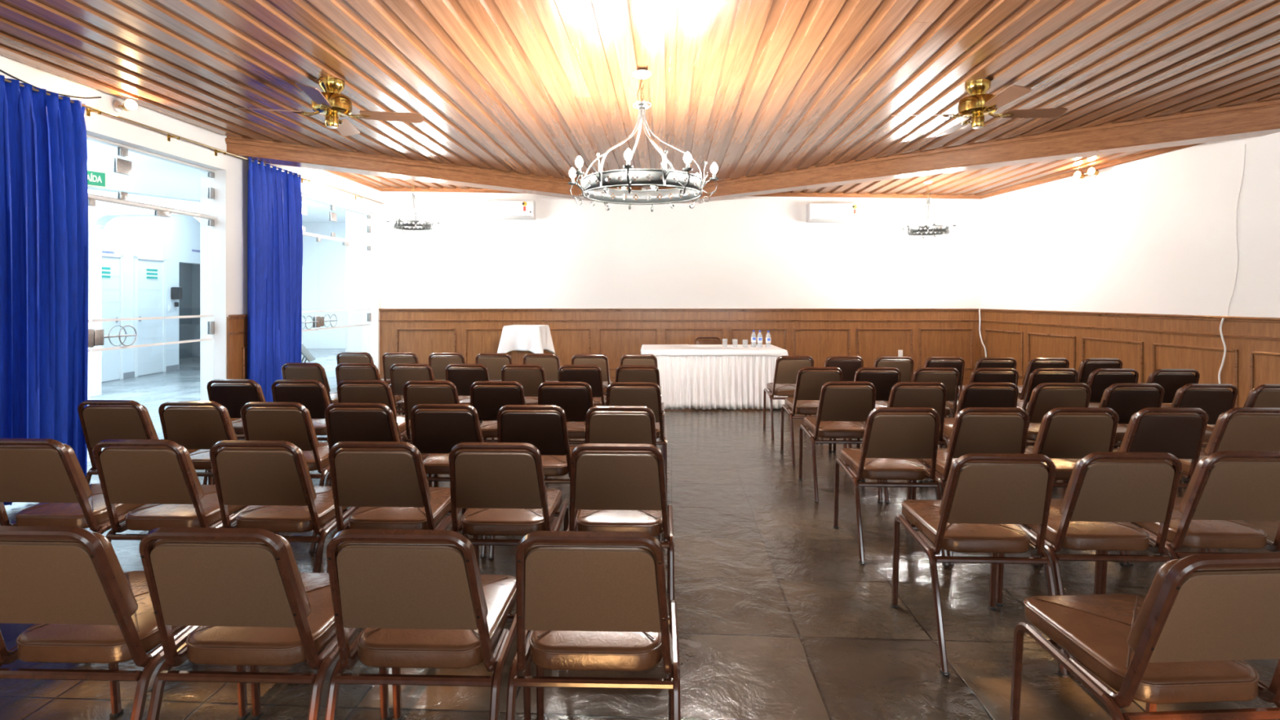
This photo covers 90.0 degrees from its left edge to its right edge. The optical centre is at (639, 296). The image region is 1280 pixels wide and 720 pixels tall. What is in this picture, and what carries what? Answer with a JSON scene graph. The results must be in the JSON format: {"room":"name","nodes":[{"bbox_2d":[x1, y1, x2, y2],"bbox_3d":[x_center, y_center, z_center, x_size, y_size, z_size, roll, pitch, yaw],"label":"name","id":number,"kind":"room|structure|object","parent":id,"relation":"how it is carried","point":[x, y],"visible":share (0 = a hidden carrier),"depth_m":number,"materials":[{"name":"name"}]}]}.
{"room":"conference room","nodes":[
{"label":"conference room","id":0,"kind":"room"},
{"bbox_2d":[86,139,199,202],"bbox_3d":[-6.077,-1.595,6.295,0.202,0.900,3.641,0,0,29],"label":"trim","id":1,"kind":"structure","parent":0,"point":[151,176],"depth_m":7.14,"materials":[{"name":"white paint"}]},
{"bbox_2d":[87,169,106,188],"bbox_3d":[-5.785,-1.240,6.624,0.021,0.172,0.430,0,0,30],"label":"exit sign","id":2,"kind":"object","parent":1,"relation":"attached to","point":[98,179],"visible":0.36,"depth_m":6.73,"materials":[{"name":"green plastic"}]},
{"bbox_2d":[87,189,199,397],"bbox_3d":[-7.075,-0.310,9.100,3.550,3.450,0.200,0,0,0],"label":"wall","id":3,"kind":"structure","parent":0,"point":[99,215],"depth_m":9.02,"materials":[{"name":"white paint"}]},
{"bbox_2d":[178,262,199,358],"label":"door","id":4,"kind":"structure","parent":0,"point":[188,273],"depth_m":14.93,"materials":[{"name":"grey metal"}]},
{"bbox_2d":[0,54,380,400],"bbox_3d":[-4.461,-0.335,3.500,0.260,3.500,13.022,0,0,2],"label":"wall","id":5,"kind":"structure","parent":0,"point":[224,245],"depth_m":6.50,"materials":[{"name":"white paint"}]},
{"bbox_2d":[86,134,215,351],"bbox_3d":[-4.394,0.060,5.120,0.102,2.689,2.762,0,0,2],"label":"door","id":6,"kind":"structure","parent":5,"relation":"in","point":[95,337],"depth_m":5.47,"materials":[{"name":"silver glass"}]},
{"bbox_2d":[4,78,383,204],"bbox_3d":[-4.171,-1.427,6.152,0.099,0.060,7.507,0,0,2],"label":"curtain rod","id":7,"kind":"object","parent":5,"relation":"attached to","point":[89,109],"visible":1,"depth_m":5.74,"materials":[{"name":"brown metal"}]},
{"bbox_2d":[0,75,88,505],"bbox_3d":[-4.212,-0.038,4.135,0.169,2.836,1.390,0,0,2],"label":"curtain","id":8,"kind":"object","parent":7,"relation":"hanging from","point":[44,219],"visible":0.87,"depth_m":4.48,"materials":[{"name":"blue fabric"}]},
{"bbox_2d":[247,157,302,401],"bbox_3d":[-4.078,-0.038,7.171,0.172,2.836,0.942,0,0,0],"label":"curtain","id":9,"kind":"object","parent":7,"relation":"hanging from","point":[274,202],"visible":0.84,"depth_m":7.06,"materials":[{"name":"blue fabric"}]},
{"bbox_2d":[226,314,248,421],"bbox_3d":[-4.172,0.800,6.749,0.048,1.229,0.480,0,0,2],"label":"trim","id":10,"kind":"structure","parent":5,"relation":"attached to","point":[237,324],"depth_m":6.64,"materials":[{"name":"brown wood"}]},
{"bbox_2d":[301,194,371,331],"bbox_3d":[-4.254,0.060,8.465,0.102,2.689,2.933,0,0,2],"label":"door","id":11,"kind":"structure","parent":5,"relation":"in","point":[317,321],"depth_m":8.76,"materials":[{"name":"silver glass"}]},
{"bbox_2d":[101,216,302,373],"bbox_3d":[-8.875,-0.335,8.500,0.200,3.500,18.032,0,0,-3],"label":"wall","id":12,"kind":"structure","parent":0,"point":[173,239],"depth_m":11.90,"materials":[{"name":"white paint"}]},
{"bbox_2d":[101,253,123,382],"bbox_3d":[-8.843,0.350,10.642,0.079,2.130,0.680,0,0,-3],"label":"door","id":13,"kind":"structure","parent":12,"relation":"in","point":[112,289],"depth_m":10.75,"materials":[{"name":"white"}]},
{"bbox_2d":[133,256,165,377],"bbox_3d":[-8.893,0.350,11.652,0.079,2.130,0.780,0,0,-3],"label":"door","id":14,"kind":"structure","parent":12,"relation":"in","point":[148,295],"depth_m":11.59,"materials":[{"name":"white"}]},
{"bbox_2d":[302,198,345,222],"bbox_3d":[-8.350,-2.110,8.500,7.300,0.150,18.400,0,0,0],"label":"ceiling","id":15,"kind":"structure","parent":0,"point":[317,211],"depth_m":15.50,"materials":[{"name":"white paint"}]},
{"bbox_2d":[302,222,345,348],"bbox_3d":[-8.000,-0.335,17.600,8.000,3.500,0.200,0,0,0],"label":"wall","id":16,"kind":"structure","parent":0,"point":[324,260],"depth_m":17.50,"materials":[{"name":"white paint"}]},
{"bbox_2d":[0,0,1279,190],"bbox_3d":[1.019,-1.691,3.510,11.629,0.168,13.020,0,0,0],"label":"ceiling","id":17,"kind":"structure","parent":0,"point":[748,88],"depth_m":4.62,"materials":[{"name":"brown wood"}]},
{"bbox_2d":[233,76,422,136],"bbox_3d":[-2.330,-1.455,4.840,1.003,0.354,1.003,0,0,33],"label":"ceiling fan","id":18,"kind":"object","parent":17,"relation":"hanging from","point":[330,103],"visible":1,"depth_m":4.80,"materials":[{"name":"gold metal"}]},
{"bbox_2d":[568,70,719,212],"bbox_3d":[0.015,-1.173,4.740,1.053,0.964,1.050,0,0,33],"label":"chandelier","id":19,"kind":"object","parent":17,"relation":"hanging from","point":[682,188],"visible":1,"depth_m":4.64,"materials":[{"name":"silver metal"}]},
{"bbox_2d":[891,79,1067,137],"bbox_3d":[2.660,-1.505,5.040,1.003,0.354,1.003,0,0,-42],"label":"ceiling fan","id":20,"kind":"object","parent":17,"relation":"hanging from","point":[979,104],"visible":1,"depth_m":4.98,"materials":[{"name":"gold metal"}]},
{"bbox_2d":[0,348,1279,719],"bbox_3d":[-2.700,1.475,7.125,18.600,0.120,20.750,0,0,0],"label":"floor","id":21,"kind":"structure","parent":0,"point":[780,615],"depth_m":2.77,"materials":[{"name":"tile"}]},
{"bbox_2d":[0,438,146,534],"bbox_3d":[-2.548,1.002,2.901,0.463,0.834,0.562,0,0,2],"label":"chair","id":22,"kind":"object","parent":21,"relation":"on","point":[48,473],"visible":0.67,"depth_m":2.70,"materials":[{"name":"brown leather"}]},
{"bbox_2d":[0,525,249,719],"bbox_3d":[-1.560,1.002,1.892,0.463,0.834,0.562,0,0,2],"label":"chair","id":23,"kind":"object","parent":21,"relation":"on","point":[71,583],"visible":0.88,"depth_m":1.70,"materials":[{"name":"brown leather"}]},
{"bbox_2d":[77,400,213,533],"bbox_3d":[-2.994,1.002,3.881,0.463,0.834,0.562,0,0,2],"label":"chair","id":24,"kind":"object","parent":21,"relation":"on","point":[102,420],"visible":0.34,"depth_m":3.65,"materials":[{"name":"brown leather"}]},
{"bbox_2d":[92,439,252,642],"bbox_3d":[-2.055,1.002,2.882,0.463,0.834,0.562,0,0,1],"label":"chair","id":25,"kind":"object","parent":21,"relation":"on","point":[161,474],"visible":0.73,"depth_m":2.68,"materials":[{"name":"brown leather"}]},
{"bbox_2d":[152,400,237,545],"bbox_3d":[-2.512,1.002,3.848,0.463,0.834,0.562,0,0,2],"label":"chair","id":26,"kind":"object","parent":21,"relation":"on","point":[191,424],"visible":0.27,"depth_m":3.62,"materials":[{"name":"brown leather"}]},
{"bbox_2d":[202,378,265,484],"bbox_3d":[-2.882,1.002,4.794,0.463,0.834,0.562,0,0,2],"label":"chair","id":27,"kind":"object","parent":21,"relation":"on","point":[232,394],"visible":0.25,"depth_m":4.56,"materials":[{"name":"brown leather"}]},
{"bbox_2d":[138,527,390,719],"bbox_3d":[-1.080,1.002,1.880,0.463,0.834,0.562,0,0,2],"label":"chair","id":28,"kind":"object","parent":21,"relation":"on","point":[248,598],"visible":0.88,"depth_m":1.69,"materials":[{"name":"brown leather"}]},
{"bbox_2d":[209,440,359,573],"bbox_3d":[-1.563,1.002,2.864,0.463,0.834,0.562,0,0,2],"label":"chair","id":29,"kind":"object","parent":21,"relation":"on","point":[273,477],"visible":0.75,"depth_m":2.66,"materials":[{"name":"brown leather"}]},
{"bbox_2d":[240,401,329,551],"bbox_3d":[-2.029,1.002,3.815,0.463,0.834,0.562,0,0,2],"label":"chair","id":30,"kind":"object","parent":21,"relation":"on","point":[291,422],"visible":0.51,"depth_m":3.59,"materials":[{"name":"brown leather"}]},
{"bbox_2d":[271,379,331,485],"bbox_3d":[-2.408,1.002,4.768,0.463,0.834,0.562,0,0,2],"label":"chair","id":31,"kind":"object","parent":21,"relation":"on","point":[312,394],"visible":0.38,"depth_m":4.53,"materials":[{"name":"brown leather"}]},
{"bbox_2d":[281,362,337,441],"bbox_3d":[-2.989,1.002,5.932,0.463,0.834,0.562,0,0,2],"label":"chair","id":32,"kind":"object","parent":21,"relation":"on","point":[294,371],"visible":0.27,"depth_m":5.69,"materials":[{"name":"brown leather"}]},
{"bbox_2d":[336,351,391,385],"bbox_3d":[-3.015,1.002,7.017,0.463,0.834,0.562,0,0,2],"label":"chair","id":33,"kind":"object","parent":21,"relation":"on","point":[346,357],"visible":0.22,"depth_m":6.76,"materials":[{"name":"brown leather"}]},
{"bbox_2d":[335,363,404,440],"bbox_3d":[-2.493,1.002,5.895,0.463,0.834,0.562,0,0,2],"label":"chair","id":34,"kind":"object","parent":21,"relation":"on","point":[347,371],"visible":0.19,"depth_m":5.65,"materials":[{"name":"brown leather"}]},
{"bbox_2d":[318,402,432,536],"bbox_3d":[-1.546,1.002,3.782,0.463,0.834,0.562,0,0,2],"label":"chair","id":35,"kind":"object","parent":21,"relation":"on","point":[346,422],"visible":0.27,"depth_m":3.54,"materials":[{"name":"brown leather"}]},
{"bbox_2d":[337,380,422,457],"bbox_3d":[-1.934,1.002,4.742,0.463,0.834,0.562,0,0,2],"label":"chair","id":36,"kind":"object","parent":21,"relation":"on","point":[352,391],"visible":0.3,"depth_m":4.50,"materials":[{"name":"brown leather"}]},
{"bbox_2d":[326,441,467,573],"bbox_3d":[-1.070,1.002,2.845,0.463,0.834,0.562,0,0,2],"label":"chair","id":37,"kind":"object","parent":21,"relation":"on","point":[388,482],"visible":0.74,"depth_m":2.64,"materials":[{"name":"brown leather"}]},
{"bbox_2d":[382,352,418,414],"bbox_3d":[-2.513,1.002,6.972,0.463,0.834,0.562,0,0,2],"label":"chair","id":38,"kind":"object","parent":21,"relation":"on","point":[391,358],"visible":0.24,"depth_m":6.72,"materials":[{"name":"brown leather"}]},
{"bbox_2d":[390,363,435,443],"bbox_3d":[-1.997,1.002,5.859,0.463,0.834,0.562,0,0,2],"label":"chair","id":39,"kind":"object","parent":21,"relation":"on","point":[402,373],"visible":0.41,"depth_m":5.62,"materials":[{"name":"brown leather"}]},
{"bbox_2d":[324,528,532,719],"bbox_3d":[-0.599,1.002,1.868,0.463,0.834,0.562,0,0,2],"label":"chair","id":40,"kind":"object","parent":21,"relation":"on","point":[420,598],"visible":0.95,"depth_m":1.67,"materials":[{"name":"brown leather"}]},
{"bbox_2d":[402,380,480,476],"bbox_3d":[-1.460,1.002,4.715,0.463,0.834,0.562,0,0,2],"label":"chair","id":41,"kind":"object","parent":21,"relation":"on","point":[418,392],"visible":0.27,"depth_m":4.47,"materials":[{"name":"brown leather"}]},
{"bbox_2d":[409,404,487,556],"bbox_3d":[-1.064,1.002,3.749,0.463,0.834,0.562,0,0,2],"label":"chair","id":42,"kind":"object","parent":21,"relation":"on","point":[435,428],"visible":0.48,"depth_m":3.52,"materials":[{"name":"brown leather"}]},
{"bbox_2d":[428,352,482,422],"bbox_3d":[-2.011,1.002,6.926,0.463,0.834,0.562,0,0,2],"label":"chair","id":43,"kind":"object","parent":21,"relation":"on","point":[439,362],"visible":0.3,"depth_m":6.68,"materials":[{"name":"brown leather"}]},
{"bbox_2d":[445,364,494,439],"bbox_3d":[-1.502,1.002,5.822,0.463,0.834,0.562,0,0,2],"label":"chair","id":44,"kind":"object","parent":21,"relation":"on","point":[463,376],"visible":0.34,"depth_m":5.58,"materials":[{"name":"brown leather"}]},
{"bbox_2d":[475,353,511,381],"bbox_3d":[-1.510,1.002,6.881,0.463,0.834,0.562,0,0,2],"label":"chair","id":45,"kind":"object","parent":21,"relation":"on","point":[495,362],"visible":0.3,"depth_m":6.64,"materials":[{"name":"brown leather"}]},
{"bbox_2d":[470,381,525,442],"bbox_3d":[-0.986,1.002,4.689,0.463,0.834,0.562,0,0,2],"label":"chair","id":46,"kind":"object","parent":21,"relation":"on","point":[487,397],"visible":0.41,"depth_m":4.45,"materials":[{"name":"brown leather"}]},
{"bbox_2d":[448,442,568,573],"bbox_3d":[-0.577,1.002,2.825,0.463,0.834,0.562,0,0,2],"label":"chair","id":47,"kind":"object","parent":21,"relation":"on","point":[502,488],"visible":0.8,"depth_m":2.62,"materials":[{"name":"brown leather"}]},
{"bbox_2d":[497,364,546,439],"bbox_3d":[-1.006,1.002,5.786,0.463,0.834,0.562,0,0,2],"label":"chair","id":48,"kind":"object","parent":21,"relation":"on","point":[531,376],"visible":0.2,"depth_m":5.55,"materials":[{"name":"brown leather"}]},
{"bbox_2d":[507,349,544,364],"bbox_3d":[-1.660,0.921,9.360,0.510,0.987,0.450,0,0,9],"label":"wooden pedestal","id":49,"kind":"object","parent":21,"relation":"on","point":[517,356],"visible":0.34,"depth_m":9.19,"materials":[{"name":"brown wood"}]},
{"bbox_2d":[497,324,555,354],"bbox_3d":[-1.659,0.647,9.362,0.712,0.452,0.651,0,0,9],"label":"tablecloth","id":50,"kind":"object","parent":49,"relation":"on","point":[535,339],"visible":0.99,"depth_m":9.13,"materials":[{"name":"white fabric"}]},
{"bbox_2d":[488,404,576,558],"bbox_3d":[-0.581,1.002,3.716,0.463,0.834,0.562,0,0,2],"label":"chair","id":51,"kind":"object","parent":21,"relation":"on","point":[544,427],"visible":0.46,"depth_m":3.49,"materials":[{"name":"brown leather"}]},
{"bbox_2d":[523,353,559,382],"bbox_3d":[-1.008,1.002,6.836,0.463,0.834,0.562,0,0,2],"label":"chair","id":52,"kind":"object","parent":21,"relation":"on","point":[550,362],"visible":0.27,"depth_m":6.59,"materials":[{"name":"brown leather"}]},
{"bbox_2d":[537,382,593,478],"bbox_3d":[-0.511,1.002,4.663,0.463,0.834,0.562,0,0,2],"label":"chair","id":53,"kind":"object","parent":21,"relation":"on","point":[575,398],"visible":0.34,"depth_m":4.43,"materials":[{"name":"brown leather"}]},
{"bbox_2d":[558,364,606,406],"bbox_3d":[-0.510,1.002,5.749,0.463,0.834,0.562,0,0,2],"label":"chair","id":54,"kind":"object","parent":21,"relation":"on","point":[591,375],"visible":0.38,"depth_m":5.51,"materials":[{"name":"brown leather"}]},
{"bbox_2d":[571,354,612,395],"bbox_3d":[-0.507,1.002,6.791,0.463,0.834,0.562,0,0,2],"label":"chair","id":55,"kind":"object","parent":21,"relation":"on","point":[600,360],"visible":0.34,"depth_m":6.54,"materials":[{"name":"brown leather"}]},
{"bbox_2d":[505,530,680,719],"bbox_3d":[-0.119,1.002,1.856,0.463,0.834,0.562,0,0,2],"label":"chair","id":56,"kind":"object","parent":21,"relation":"on","point":[589,601],"visible":1,"depth_m":1.65,"materials":[{"name":"brown leather"}]},
{"bbox_2d":[565,443,674,615],"bbox_3d":[-0.084,1.002,2.807,0.463,0.834,0.562,0,0,2],"label":"chair","id":57,"kind":"object","parent":21,"relation":"on","point":[614,487],"visible":0.87,"depth_m":2.60,"materials":[{"name":"brown leather"}]},
{"bbox_2d":[585,405,662,541],"bbox_3d":[-0.098,1.002,3.683,0.463,0.834,0.562,0,0,2],"label":"chair","id":58,"kind":"object","parent":21,"relation":"on","point":[615,424],"visible":0.29,"depth_m":3.44,"materials":[{"name":"brown leather"}]},
{"bbox_2d":[605,382,666,502],"bbox_3d":[-0.037,1.002,4.636,0.463,0.834,0.562,0,0,2],"label":"chair","id":59,"kind":"object","parent":21,"relation":"on","point":[647,394],"visible":0.56,"depth_m":4.40,"materials":[{"name":"brown leather"}]},
{"bbox_2d":[615,364,664,453],"bbox_3d":[-0.014,1.002,5.713,0.463,0.834,0.562,0,0,2],"label":"chair","id":60,"kind":"object","parent":21,"relation":"on","point":[624,373],"visible":0.35,"depth_m":5.46,"materials":[{"name":"brown leather"}]},
{"bbox_2d":[620,354,661,393],"bbox_3d":[-0.005,1.002,6.745,0.463,0.834,0.562,0,0,1],"label":"chair","id":61,"kind":"object","parent":21,"relation":"on","point":[627,359],"visible":0.21,"depth_m":6.49,"materials":[{"name":"brown leather"}]},
{"bbox_2d":[763,355,818,439],"bbox_3d":[1.545,1.002,6.600,0.463,0.834,0.562,0,0,2],"label":"chair","id":62,"kind":"object","parent":21,"relation":"on","point":[787,367],"visible":0.67,"depth_m":6.39,"materials":[{"name":"brown leather"}]},
{"bbox_2d":[780,366,846,466],"bbox_3d":[1.509,1.002,5.584,0.463,0.834,0.562,0,0,2],"label":"chair","id":63,"kind":"object","parent":21,"relation":"on","point":[810,381],"visible":0.71,"depth_m":5.38,"materials":[{"name":"brown leather"}]},
{"bbox_2d":[808,355,866,439],"bbox_3d":[2.020,1.002,6.554,0.463,0.834,0.562,0,0,2],"label":"chair","id":64,"kind":"object","parent":21,"relation":"on","point":[848,365],"visible":0.25,"depth_m":6.31,"materials":[{"name":"brown leather"}]},
{"bbox_2d":[798,381,883,502],"bbox_3d":[1.448,1.002,4.671,0.463,0.834,0.562,0,0,2],"label":"chair","id":65,"kind":"object","parent":21,"relation":"on","point":[842,406],"visible":0.82,"depth_m":4.47,"materials":[{"name":"brown leather"}]},
{"bbox_2d":[832,367,901,452],"bbox_3d":[1.982,1.002,5.560,0.463,0.834,0.562,0,0,2],"label":"chair","id":66,"kind":"object","parent":21,"relation":"on","point":[883,379],"visible":0.38,"depth_m":5.32,"materials":[{"name":"brown leather"}]},
{"bbox_2d":[833,407,949,564],"bbox_3d":[1.407,1.002,3.643,0.463,0.834,0.562,0,0,2],"label":"chair","id":67,"kind":"object","parent":21,"relation":"on","point":[894,438],"visible":0.96,"depth_m":3.45,"materials":[{"name":"brown leather"}]},
{"bbox_2d":[873,356,913,382],"bbox_3d":[2.495,1.002,6.509,0.463,0.834,0.562,0,0,2],"label":"chair","id":68,"kind":"object","parent":21,"relation":"on","point":[905,366],"visible":0.23,"depth_m":6.26,"materials":[{"name":"brown leather"}]},
{"bbox_2d":[861,382,946,502],"bbox_3d":[1.926,1.002,4.649,0.463,0.834,0.562,0,0,2],"label":"chair","id":69,"kind":"object","parent":21,"relation":"on","point":[903,394],"visible":0.37,"depth_m":4.41,"materials":[{"name":"brown leather"}]},
{"bbox_2d":[911,367,959,417],"bbox_3d":[2.456,1.002,5.536,0.463,0.834,0.562,0,0,2],"label":"chair","id":70,"kind":"object","parent":21,"relation":"on","point":[947,376],"visible":0.28,"depth_m":5.29,"materials":[{"name":"brown leather"}]},
{"bbox_2d":[924,356,964,417],"bbox_3d":[2.970,1.002,6.464,0.463,0.834,0.562,0,0,2],"label":"chair","id":71,"kind":"object","parent":21,"relation":"on","point":[933,362],"visible":0.16,"depth_m":6.21,"materials":[{"name":"brown leather"}]},
{"bbox_2d":[924,382,1018,481],"bbox_3d":[2.403,1.002,4.626,0.463,0.834,0.562,0,0,2],"label":"chair","id":72,"kind":"object","parent":21,"relation":"on","point":[974,394],"visible":0.26,"depth_m":4.38,"materials":[{"name":"brown leather"}]},
{"bbox_2d":[911,407,1038,565],"bbox_3d":[1.877,1.002,3.640,0.463,0.834,0.562,0,0,2],"label":"chair","id":73,"kind":"object","parent":21,"relation":"on","point":[993,430],"visible":0.48,"depth_m":3.41,"materials":[{"name":"brown leather"}]},
{"bbox_2d":[939,368,1018,448],"bbox_3d":[2.929,1.002,5.511,0.463,0.834,0.562,0,0,2],"label":"chair","id":74,"kind":"object","parent":21,"relation":"on","point":[979,375],"visible":0.23,"depth_m":5.26,"materials":[{"name":"brown leather"}]},
{"bbox_2d":[890,453,1069,677],"bbox_3d":[1.371,1.002,2.646,0.463,0.834,0.562,0,0,2],"label":"chair","id":75,"kind":"object","parent":21,"relation":"on","point":[985,495],"visible":1,"depth_m":2.45,"materials":[{"name":"brown leather"}]},
{"bbox_2d":[948,357,1016,417],"bbox_3d":[3.445,1.002,6.418,0.463,0.834,0.562,0,0,2],"label":"chair","id":76,"kind":"object","parent":21,"relation":"on","point":[983,362],"visible":0.17,"depth_m":6.16,"materials":[{"name":"brown leather"}]},
{"bbox_2d":[1017,357,1069,442],"bbox_3d":[3.920,1.002,6.373,0.463,0.834,0.562,0,0,1],"label":"chair","id":77,"kind":"object","parent":21,"relation":"on","point":[1038,362],"visible":0.32,"depth_m":6.12,"materials":[{"name":"brown leather"}]},
{"bbox_2d":[1016,368,1078,448],"bbox_3d":[3.402,1.002,5.487,0.463,0.834,0.562,0,0,2],"label":"chair","id":78,"kind":"object","parent":21,"relation":"on","point":[1040,375],"visible":0.3,"depth_m":5.24,"materials":[{"name":"brown leather"}]},
{"bbox_2d":[1026,382,1091,445],"bbox_3d":[2.881,1.002,4.604,0.463,0.834,0.562,0,0,2],"label":"chair","id":79,"kind":"object","parent":21,"relation":"on","point":[1046,397],"visible":0.33,"depth_m":4.37,"materials":[{"name":"brown leather"}]},
{"bbox_2d":[1024,407,1128,565],"bbox_3d":[2.346,1.002,3.638,0.463,0.834,0.562,0,0,2],"label":"chair","id":80,"kind":"object","parent":21,"relation":"on","point":[1065,435],"visible":0.52,"depth_m":3.41,"materials":[{"name":"brown leather"}]},
{"bbox_2d":[995,452,1182,658],"bbox_3d":[1.858,1.002,2.666,0.463,0.834,0.562,0,0,2],"label":"chair","id":81,"kind":"object","parent":21,"relation":"on","point":[1106,492],"visible":0.84,"depth_m":2.47,"materials":[{"name":"brown leather"}]},
{"bbox_2d":[1077,358,1122,388],"bbox_3d":[4.395,1.002,6.327,0.463,0.834,0.562,0,0,2],"label":"chair","id":82,"kind":"object","parent":21,"relation":"on","point":[1088,366],"visible":0.26,"depth_m":6.08,"materials":[{"name":"brown leather"}]},
{"bbox_2d":[1053,382,1164,482],"bbox_3d":[3.358,1.002,4.582,0.463,0.834,0.562,0,0,2],"label":"chair","id":83,"kind":"object","parent":21,"relation":"on","point":[1126,399],"visible":0.3,"depth_m":4.34,"materials":[{"name":"brown leather"}]},
{"bbox_2d":[1084,368,1138,407],"bbox_3d":[3.876,1.002,5.463,0.463,0.834,0.562,0,0,2],"label":"chair","id":84,"kind":"object","parent":21,"relation":"on","point":[1100,380],"visible":0.27,"depth_m":5.22,"materials":[{"name":"brown leather"}]},
{"bbox_2d":[1067,407,1214,564],"bbox_3d":[2.816,1.002,3.635,0.463,0.834,0.562,0,0,2],"label":"chair","id":85,"kind":"object","parent":21,"relation":"on","point":[1180,432],"visible":0.47,"depth_m":3.40,"materials":[{"name":"brown leather"}]},
{"bbox_2d":[1009,552,1279,719],"bbox_3d":[1.382,1.002,1.721,0.463,0.834,0.562,0,0,-3],"label":"chair","id":86,"kind":"object","parent":21,"relation":"on","point":[1188,639],"visible":1,"depth_m":1.56,"materials":[{"name":"brown leather"}]},
{"bbox_2d":[1146,368,1199,407],"bbox_3d":[4.349,1.002,5.438,0.463,0.834,0.562,0,0,2],"label":"chair","id":87,"kind":"object","parent":21,"relation":"on","point":[1171,380],"visible":0.19,"depth_m":5.19,"materials":[{"name":"brown leather"}]},
{"bbox_2d":[1120,383,1238,483],"bbox_3d":[3.836,1.002,4.559,0.463,0.834,0.562,0,0,2],"label":"chair","id":88,"kind":"object","parent":21,"relation":"on","point":[1215,399],"visible":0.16,"depth_m":4.32,"materials":[{"name":"brown leather"}]},
{"bbox_2d":[1100,450,1279,594],"bbox_3d":[2.346,1.002,2.687,0.463,0.834,0.562,0,0,2],"label":"chair","id":89,"kind":"object","parent":21,"relation":"on","point":[1224,489],"visible":0.74,"depth_m":2.49,"materials":[{"name":"brown leather"}]},
{"bbox_2d":[1167,407,1279,552],"bbox_3d":[3.285,1.002,3.632,0.463,0.834,0.562,0,0,2],"label":"chair","id":90,"kind":"object","parent":21,"relation":"on","point":[1237,428],"visible":0.29,"depth_m":3.40,"materials":[{"name":"brown leather"}]},
{"bbox_2d":[1183,384,1279,483],"bbox_3d":[4.313,1.002,4.537,0.463,0.834,0.562,0,0,2],"label":"chair","id":91,"kind":"object","parent":21,"relation":"on","point":[1264,395],"visible":0.16,"depth_m":4.30,"materials":[{"name":"brown leather"}]},
{"bbox_3d":[0.930,1.044,8.420,1.730,0.742,0.840,0,0,0],"label":"folding table","id":92,"kind":"object","parent":21,"relation":"on","visible":0},
{"bbox_2d":[640,344,788,356],"bbox_3d":[0.930,0.715,8.420,1.846,0.103,0.956,0,0,0],"label":"tablecloth","id":93,"kind":"object","parent":92,"relation":"on","point":[654,349],"visible":0.95,"depth_m":7.99,"materials":[{"name":"white fabric"}]},
{"bbox_2d":[655,355,787,409],"bbox_3d":[0.931,1.048,8.390,1.884,0.706,0.940,0,0,0],"label":"table skirt","id":94,"kind":"object","parent":92,"relation":"on","point":[735,382],"visible":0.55,"depth_m":7.96,"materials":[{"name":"white fabric"}]},
{"bbox_2d":[345,187,981,351],"bbox_3d":[0.650,-0.335,10.100,10.500,3.500,0.200,0,0,0],"label":"wall","id":95,"kind":"structure","parent":0,"point":[748,251],"depth_m":10.00,"materials":[{"name":"white paint"}]},
{"bbox_2d":[225,135,641,201],"bbox_3d":[-2.180,-1.694,8.352,5.533,0.481,0.298,0,0,-40],"label":"trim","id":96,"kind":"structure","parent":95,"relation":"attached to","point":[274,152],"depth_m":7.64,"materials":[{"name":"brown wood"}]},
{"bbox_2d":[480,200,535,219],"bbox_3d":[-2.035,-1.340,9.892,0.810,0.280,0.212,0,0,0],"label":"air conditioner","id":97,"kind":"object","parent":95,"relation":"attached to","point":[490,209],"visible":1,"depth_m":9.79,"materials":[{"name":"white plastic"}]},
{"bbox_2d":[378,308,981,385],"bbox_3d":[0.636,0.800,9.976,9.433,1.229,0.048,0,0,0],"label":"wainscoting","id":98,"kind":"structure","parent":95,"relation":"attached to","point":[869,335],"depth_m":9.98,"materials":[{"name":"brown wood"}]},
{"bbox_2d":[323,142,1205,199],"bbox_3d":[0.725,-1.617,7.906,9.859,0.200,4.217,0,0,0],"label":"trim","id":99,"kind":"structure","parent":95,"relation":"attached to","point":[1131,157],"depth_m":9.96,"materials":[{"name":"brown wood"}]},
{"bbox_2d":[806,203,863,222],"bbox_3d":[3.010,-1.295,9.892,0.820,0.280,0.212,0,0,0],"label":"air conditioner","id":100,"kind":"object","parent":95,"relation":"attached to","point":[815,212],"visible":1,"depth_m":9.79,"materials":[{"name":"white plastic"}]},
{"bbox_2d":[657,98,1279,203],"bbox_3d":[3.052,-1.694,7.814,7.110,0.481,0.292,0,0,40],"label":"beam","id":101,"kind":"structure","parent":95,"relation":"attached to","point":[1254,118],"depth_m":6.72,"materials":[{"name":"brown wood"}]},
{"bbox_2d":[342,147,1163,195],"bbox_3d":[1.151,-1.651,7.490,11.031,0.193,5.020,0,0,0],"label":"ceiling","id":102,"kind":"structure","parent":0,"point":[979,182],"depth_m":8.93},
{"bbox_2d":[386,180,439,233],"bbox_3d":[-3.130,-1.291,8.850,0.669,0.780,0.690,0,0,0],"label":"chandelier","id":103,"kind":"object","parent":102,"relation":"hanging from","point":[427,225],"visible":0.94,"depth_m":8.74,"materials":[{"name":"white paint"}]},
{"bbox_2d":[901,181,956,238],"bbox_3d":[3.985,-1.208,8.850,0.693,0.761,0.715,0,0,0],"label":"chandelier","id":104,"kind":"object","parent":102,"relation":"hanging from","point":[943,229],"visible":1,"depth_m":8.76,"materials":[{"name":"silver metal"}]},
{"bbox_2d":[981,132,1279,317],"bbox_3d":[5.907,-0.335,3.500,0.200,3.500,13.049,0,0,-4],"label":"wall","id":105,"kind":"structure","parent":0,"point":[1156,234],"depth_m":6.98,"materials":[{"name":"white paint"}]},
{"bbox_2d":[980,308,1279,408],"bbox_3d":[5.780,0.800,3.550,0.048,1.229,12.900,0,0,-4],"label":"wainscoting","id":106,"kind":"structure","parent":105,"relation":"attached to","point":[1145,344],"depth_m":6.98,"materials":[{"name":"brown wood"}]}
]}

